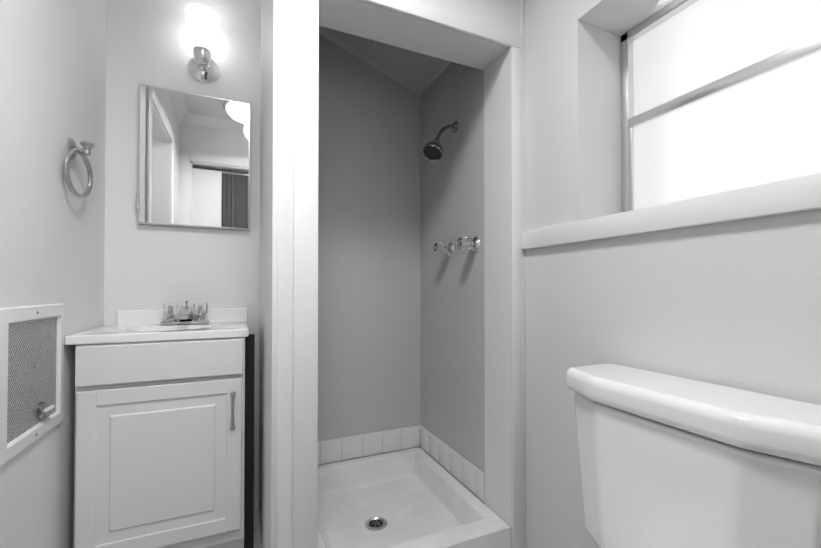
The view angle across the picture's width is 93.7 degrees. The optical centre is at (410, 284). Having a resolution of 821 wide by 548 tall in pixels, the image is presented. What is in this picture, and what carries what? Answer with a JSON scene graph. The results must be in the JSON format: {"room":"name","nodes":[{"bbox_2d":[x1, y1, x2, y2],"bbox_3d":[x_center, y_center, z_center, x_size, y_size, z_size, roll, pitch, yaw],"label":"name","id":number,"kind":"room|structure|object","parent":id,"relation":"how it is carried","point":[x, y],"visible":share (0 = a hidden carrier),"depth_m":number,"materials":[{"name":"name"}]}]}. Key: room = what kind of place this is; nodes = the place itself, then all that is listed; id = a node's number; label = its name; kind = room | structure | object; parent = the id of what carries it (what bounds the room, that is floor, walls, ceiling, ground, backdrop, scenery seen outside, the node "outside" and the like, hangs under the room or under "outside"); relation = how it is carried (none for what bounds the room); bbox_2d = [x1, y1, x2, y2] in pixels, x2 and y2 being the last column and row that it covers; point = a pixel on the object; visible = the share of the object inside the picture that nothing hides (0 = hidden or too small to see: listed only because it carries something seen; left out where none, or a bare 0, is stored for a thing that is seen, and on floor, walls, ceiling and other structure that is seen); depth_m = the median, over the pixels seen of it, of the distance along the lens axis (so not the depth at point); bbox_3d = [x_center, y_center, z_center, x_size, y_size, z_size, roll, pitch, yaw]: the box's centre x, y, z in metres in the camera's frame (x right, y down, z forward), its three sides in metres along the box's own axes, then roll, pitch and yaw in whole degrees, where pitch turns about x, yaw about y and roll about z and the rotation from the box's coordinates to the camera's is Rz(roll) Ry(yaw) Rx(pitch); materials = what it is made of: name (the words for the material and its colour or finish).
{"room":"bathroom","nodes":[
{"label":"bathroom","id":0,"kind":"room"},
{"bbox_2d":[0,0,106,547],"bbox_3d":[-0.825,-0.253,0.550,0.111,2.421,2.199,0,-1,-24],"label":"wall","id":1,"kind":"structure","parent":0,"point":[52,102],"depth_m":1.03,"materials":[{"name":"paint"}]},
{"bbox_2d":[0,303,63,465],"bbox_3d":[-0.937,0.224,0.967,0.026,0.342,0.339,0,-1,-24],"label":"wall heater","id":2,"kind":"object","parent":1,"relation":"in","point":[31,367],"visible":0.98,"depth_m":0.94,"materials":[{"name":"white paint"}]},
{"bbox_2d":[63,138,94,197],"bbox_3d":[-1.009,-0.356,1.179,0.058,0.182,0.145,0,-1,-24],"label":"towel ring","id":3,"kind":"object","parent":1,"relation":"attached to","point":[73,150],"visible":1,"depth_m":1.18,"materials":[{"name":"silver metal"}]},
{"bbox_2d":[254,507,261,547],"bbox_3d":[-0.448,0.978,0.351,2.924,0.046,3.650,0,-1,-24],"label":"floor","id":4,"kind":"structure","parent":0,"point":[257,538],"depth_m":1.52,"materials":[{"name":"tile"}]},
{"bbox_2d":[64,301,254,547],"bbox_3d":[-0.847,0.516,1.385,0.523,0.906,0.408,0,-1,-24],"label":"bathroom vanity","id":5,"kind":"object","parent":4,"relation":"on","point":[164,429],"visible":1,"depth_m":1.23,"materials":[{"name":"white wood"}]},
{"bbox_2d":[317,447,510,547],"bbox_3d":[-0.103,0.904,1.533,0.662,0.134,0.730,0,-1,-24],"label":"shower pan","id":6,"kind":"object","parent":4,"relation":"on","point":[418,497],"visible":0.94,"depth_m":1.58,"materials":[{"name":"white plastic"}]},
{"bbox_2d":[566,363,820,547],"bbox_3d":[0.332,0.582,0.676,0.662,0.756,0.493,0,-1,-24],"label":"toilet","id":7,"kind":"object","parent":4,"relation":"on","point":[668,461],"visible":0.98,"depth_m":0.68,"materials":[{"name":"white ceramic"}]},
{"bbox_2d":[104,0,420,506],"bbox_3d":[-0.428,-0.374,1.867,1.677,2.698,0.111,0,-1,-24],"label":"wall","id":8,"kind":"structure","parent":0,"point":[369,268],"depth_m":1.82,"materials":[{"name":"paint"}]},
{"bbox_2d":[136,84,250,230],"bbox_3d":[-0.883,-0.509,1.590,0.407,0.550,0.030,0,-1,-24],"label":"mirror","id":9,"kind":"object","parent":8,"relation":"attached to","point":[193,160],"visible":0.92,"depth_m":1.57,"materials":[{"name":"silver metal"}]},
{"bbox_2d":[185,4,219,83],"bbox_3d":[-0.840,-0.965,1.556,0.122,0.239,0.140,0,-1,-24],"label":"light","id":10,"kind":"object","parent":8,"relation":"attached to","point":[202,22],"visible":1,"depth_m":1.52,"materials":[{"name":"white glass"}]},
{"bbox_2d":[319,27,417,93],"bbox_3d":[-0.251,-1.122,1.885,0.672,0.258,0.018,0,-1,-24],"label":"crown molding","id":11,"kind":"structure","parent":8,"relation":"attached to","point":[387,72],"depth_m":1.90,"materials":[{"name":"white paint"}]},
{"bbox_2d":[319,26,444,88],"bbox_3d":[-0.127,-1.150,1.635,0.684,0.283,0.614,0,-1,-24],"label":"ceiling","id":12,"kind":"structure","parent":0,"point":[416,69],"depth_m":1.83,"materials":[{"name":"grey paint"}]},
{"bbox_2d":[258,0,519,547],"bbox_3d":[-0.131,-0.378,1.537,0.846,2.698,0.734,0,-1,-24],"label":"wall","id":13,"kind":"structure","parent":0,"point":[465,337],"depth_m":1.43,"materials":[{"name":"paint"}]},
{"bbox_2d":[271,0,525,547],"bbox_3d":[0.020,-0.244,1.195,0.846,2.421,0.011,0,-1,-24],"label":"trim","id":14,"kind":"structure","parent":13,"relation":"attached to","point":[305,292],"depth_m":1.06,"materials":[{"name":"white paint"}]},
{"bbox_2d":[318,425,484,501],"bbox_3d":[-0.135,0.782,1.606,0.665,0.110,0.577,0,-1,-24],"label":"baseboard","id":15,"kind":"structure","parent":13,"relation":"attached to","point":[466,473],"depth_m":1.84,"materials":[{"name":"white tile"}]},
{"bbox_2d":[418,60,451,95],"bbox_3d":[0.167,-1.004,1.748,0.018,0.018,0.549,0,-1,-24],"label":"crown molding","id":16,"kind":"structure","parent":13,"relation":"attached to","point":[439,71],"depth_m":1.86,"materials":[{"name":"white paint"}]},
{"bbox_2d":[423,121,457,160],"bbox_3d":[0.131,-0.623,1.639,0.166,0.192,0.094,0,-1,-24],"label":"shower head","id":17,"kind":"object","parent":13,"relation":"attached to","point":[432,150],"visible":1,"depth_m":1.62},
{"bbox_2d":[433,242,451,255],"bbox_3d":[0.143,-0.158,1.713,0.079,0.061,0.061,0,-1,-24],"label":"shower valve","id":18,"kind":"object","parent":13,"relation":"attached to","point":[438,248],"depth_m":1.69,"materials":[{"name":"silver metal"}]},
{"bbox_2d":[451,237,479,253],"bbox_3d":[0.226,-0.160,1.527,0.079,0.061,0.061,0,-1,-24],"label":"shower valve","id":19,"kind":"object","parent":13,"relation":"attached to","point":[466,243],"depth_m":1.51,"materials":[{"name":"silver metal"}]},
{"bbox_2d":[524,0,820,547],"bbox_3d":[0.656,-0.384,1.144,0.277,2.698,2.088,0,-1,-24],"label":"wall","id":20,"kind":"structure","parent":0,"point":[735,304],"depth_m":1.13,"materials":[{"name":"white paint"}]},
{"bbox_2d":[522,172,820,249],"bbox_3d":[0.647,-0.159,0.796,0.018,0.060,1.243,0,-1,-24],"label":"window sill","id":21,"kind":"structure","parent":20,"relation":"attached to","point":[798,194],"depth_m":0.83,"materials":[{"name":"white paint"}]},
{"bbox_2d":[621,0,820,211],"bbox_3d":[0.859,-0.493,0.854,0.050,0.610,0.835,0,-1,-24],"label":"window","id":22,"kind":"structure","parent":20,"relation":"in","point":[718,96],"depth_m":0.99,"materials":[{"name":"white glass"}]}
]}

